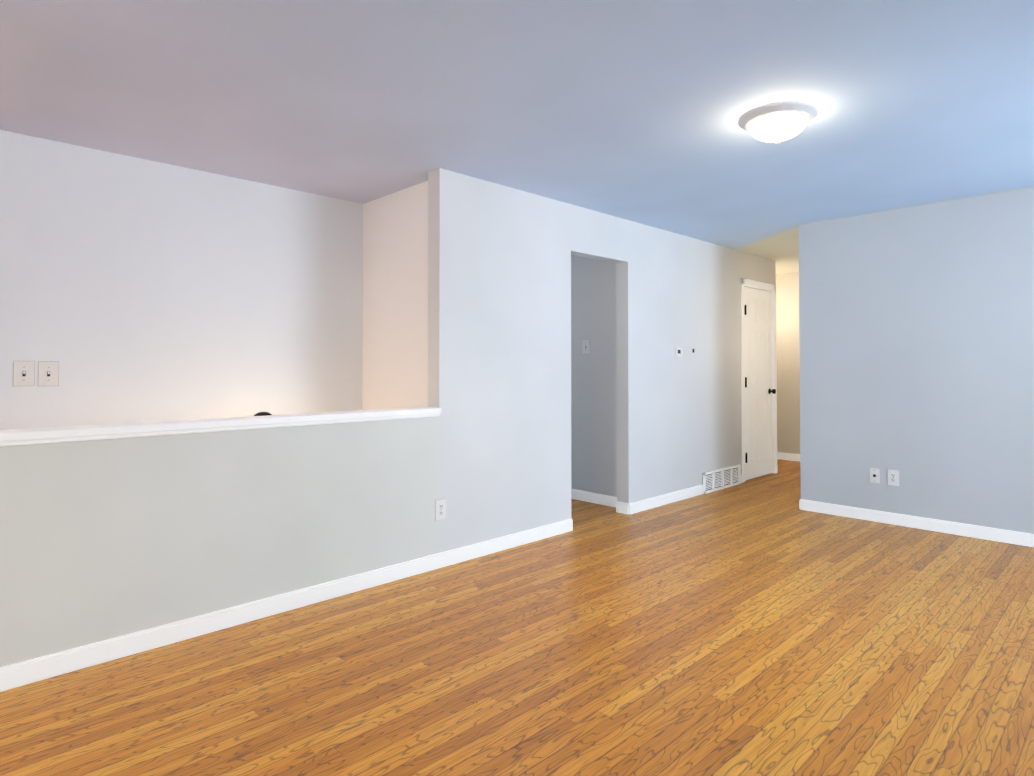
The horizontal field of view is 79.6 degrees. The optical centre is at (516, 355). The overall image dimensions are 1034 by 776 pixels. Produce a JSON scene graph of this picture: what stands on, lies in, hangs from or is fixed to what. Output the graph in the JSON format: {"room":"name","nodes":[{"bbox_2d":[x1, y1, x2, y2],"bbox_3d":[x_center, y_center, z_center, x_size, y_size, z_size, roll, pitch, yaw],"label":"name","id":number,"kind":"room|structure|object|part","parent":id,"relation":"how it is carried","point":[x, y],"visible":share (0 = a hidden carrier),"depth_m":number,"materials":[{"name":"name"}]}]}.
{"room":"empty living room","nodes":[
{"label":"empty living room","id":0,"kind":"room"},
{"bbox_2d":[0,130,363,429],"bbox_3d":[-1.228,0.079,4.644,4.290,2.440,0.120,1,-1,-44],"label":"wall","id":1,"kind":"structure","parent":0,"point":[135,290],"depth_m":3.72,"materials":[{"name":"paint"}]},
{"bbox_2d":[13,361,34,385],"bbox_3d":[-2.576,0.091,3.241,0.091,0.133,0.018,1,-1,-44],"label":"light switch","id":2,"kind":"object","parent":1,"relation":"attached to","point":[23,373],"visible":1,"depth_m":3.24,"materials":[{"name":"white plastic"}]},
{"bbox_2d":[38,361,58,385],"bbox_3d":[-2.502,0.094,3.312,0.091,0.133,0.018,1,-1,-44],"label":"light switch","id":3,"kind":"object","parent":1,"relation":"attached to","point":[48,373],"visible":1,"depth_m":3.31,"materials":[{"name":"white plastic"}]},
{"bbox_2d":[254,412,271,415],"bbox_3d":[-1.652,0.440,4.030,0.154,0.155,0.162,1,-1,-44],"label":"sconce","id":4,"kind":"object","parent":1,"relation":"attached to","point":[262,414],"visible":0.23,"depth_m":3.99,"materials":[{"name":"brown metal"}]},
{"bbox_2d":[0,168,775,666],"bbox_3d":[-0.625,0.064,3.724,9.935,2.440,0.120,1,-1,-44],"label":"wall","id":5,"kind":"structure","parent":0,"point":[100,540],"depth_m":3.81,"materials":[{"name":"paint"}]},
{"bbox_2d":[0,407,440,445],"bbox_3d":[-2.353,0.311,2.042,5.119,0.050,0.160,1,-1,-44],"label":"ledge cap","id":6,"kind":"object","parent":5,"relation":"on","point":[57,434],"visible":0.98,"depth_m":2.82,"materials":[{"name":"white paint"}]},
{"bbox_2d":[0,518,572,691],"bbox_3d":[-1.864,1.219,2.412,6.359,0.088,0.017,1,-1,-44],"label":"baseboard","id":7,"kind":"structure","parent":5,"relation":"attached to","point":[15,675],"depth_m":2.94,"materials":[{"name":"white paint"}]},
{"bbox_2d":[435,498,445,520],"bbox_3d":[-0.464,0.935,3.776,0.081,0.125,0.010,1,-1,-44],"label":"outlet","id":8,"kind":"object","parent":5,"relation":"attached to","point":[440,509],"visible":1,"depth_m":3.77,"materials":[{"name":"white plastic"}]},
{"bbox_2d":[624,485,703,514],"bbox_3d":[1.351,1.270,5.528,1.209,0.088,0.017,1,-1,-44],"label":"baseboard","id":9,"kind":"structure","parent":5,"relation":"attached to","point":[650,503],"depth_m":5.45,"materials":[{"name":"white paint"}]},
{"bbox_2d":[674,347,682,356],"bbox_3d":[1.475,-0.034,5.658,0.120,0.090,0.028,1,-1,-44],"label":"thermostat","id":10,"kind":"object","parent":5,"relation":"attached to","point":[678,351],"visible":1,"depth_m":5.63,"materials":[{"name":"white plastic"}]},
{"bbox_2d":[702,464,740,493],"bbox_3d":[2.054,1.225,6.203,0.740,0.200,0.022,1,-1,-44],"label":"air vent","id":11,"kind":"object","parent":5,"relation":"in","point":[720,479],"visible":1,"depth_m":6.18,"materials":[{"name":"white metal"}]},
{"bbox_2d":[741,278,776,481],"bbox_3d":[2.633,0.258,6.872,0.852,2.156,0.130,1,-1,-44],"label":"door frame","id":12,"kind":"structure","parent":5,"relation":"attached to","point":[771,288],"depth_m":7.06,"materials":[{"name":"white paint"}]},
{"bbox_2d":[744,287,775,479],"bbox_3d":[2.671,0.293,6.824,0.706,2.068,0.105,1,-1,-44],"label":"hall door","id":13,"kind":"structure","parent":5,"relation":"in","point":[759,390],"depth_m":6.84,"materials":[{"name":"white paint"}]},
{"bbox_3d":[2.888,0.398,7.009,0.062,0.062,0.070,1,-1,-44],"label":"knob","id":14,"kind":"part","parent":13,"relation":"part of","materials":[{"name":"black metal"}]},
{"bbox_2d":[360,181,427,409],"bbox_3d":[-0.766,0.074,4.318,0.120,2.440,0.930,1,-1,-44],"label":"wall","id":15,"kind":"structure","parent":0,"point":[394,256],"depth_m":4.33,"materials":[{"name":"paint"}]},
{"bbox_2d":[0,459,1033,775],"bbox_3d":[0.467,1.303,3.341,11.240,0.050,8.720,1,-1,-44],"label":"floor","id":16,"kind":"structure","parent":0,"point":[764,625],"depth_m":2.49,"materials":[{"name":"brown wood"}]},
{"bbox_2d":[0,0,1033,273],"bbox_3d":[0.467,-1.187,3.383,11.240,0.050,8.720,1,-1,-44],"label":"ceiling","id":17,"kind":"structure","parent":0,"point":[632,110],"depth_m":2.80,"materials":[{"name":"paint"}]},
{"bbox_2d":[738,100,818,144],"bbox_3d":[1.264,-1.097,3.007,0.362,0.142,0.362,1,-1,-44],"label":"lamp","id":18,"kind":"object","parent":17,"relation":"attached to","point":[776,122],"visible":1,"depth_m":2.92,"materials":[{"name":"white glass"}]},
{"bbox_2d":[571,255,616,496],"bbox_3d":[0.645,0.097,5.707,0.120,2.440,0.960,1,-1,-44],"label":"wall","id":19,"kind":"structure","parent":0,"point":[593,401],"depth_m":5.57,"materials":[{"name":"grey paint"}]},
{"bbox_2d":[582,339,589,353],"bbox_3d":[0.623,-0.084,5.633,0.018,0.133,0.091,1,-1,-44],"label":"light switch","id":20,"kind":"object","parent":19,"relation":"attached to","point":[586,346],"visible":1,"depth_m":5.63,"materials":[{"name":"white plastic"}]},
{"bbox_2d":[571,489,623,511],"bbox_3d":[0.597,1.272,5.641,0.014,0.088,0.960,1,-1,-44],"label":"baseboard","id":21,"kind":"structure","parent":19,"relation":"attached to","point":[596,498],"depth_m":5.51,"materials":[{"name":"white paint"}]},
{"bbox_2d":[776,272,799,454],"bbox_3d":[3.205,0.143,8.525,0.120,2.440,3.757,1,-1,-44],"label":"wall","id":22,"kind":"structure","parent":0,"point":[788,361],"depth_m":8.08,"materials":[{"name":"paint"}]},
{"bbox_2d":[777,452,799,460],"bbox_3d":[3.158,1.318,8.458,0.014,0.088,3.517,1,-1,-44],"label":"baseboard","id":23,"kind":"structure","parent":22,"relation":"attached to","point":[783,456],"depth_m":8.06,"materials":[{"name":"white paint"}]},
{"bbox_2d":[799,187,1033,533],"bbox_3d":[4.001,0.065,3.782,0.120,2.440,4.403,1,-1,-44],"label":"wall","id":24,"kind":"structure","parent":0,"point":[916,330],"depth_m":4.66,"materials":[{"name":"paint"}]},
{"bbox_2d":[869,467,879,483],"bbox_3d":[2.818,0.944,4.888,0.020,0.119,0.075,1,-1,-44],"label":"outlet","id":25,"kind":"object","parent":24,"relation":"attached to","point":[874,475],"visible":1,"depth_m":4.89,"materials":[{"name":"white plastic"}]},
{"bbox_2d":[887,469,898,485],"bbox_3d":[2.912,0.942,4.798,0.010,0.125,0.081,1,-1,-44],"label":"outlet","id":26,"kind":"object","parent":24,"relation":"attached to","point":[893,477],"visible":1,"depth_m":4.80,"materials":[{"name":"white plastic"}]},
{"bbox_2d":[799,499,1033,546],"bbox_3d":[3.897,1.241,3.775,0.016,0.088,4.267,1,-1,-44],"label":"baseboard","id":27,"kind":"structure","parent":24,"relation":"attached to","point":[981,532],"depth_m":4.64,"materials":[{"name":"white paint"}]}
]}

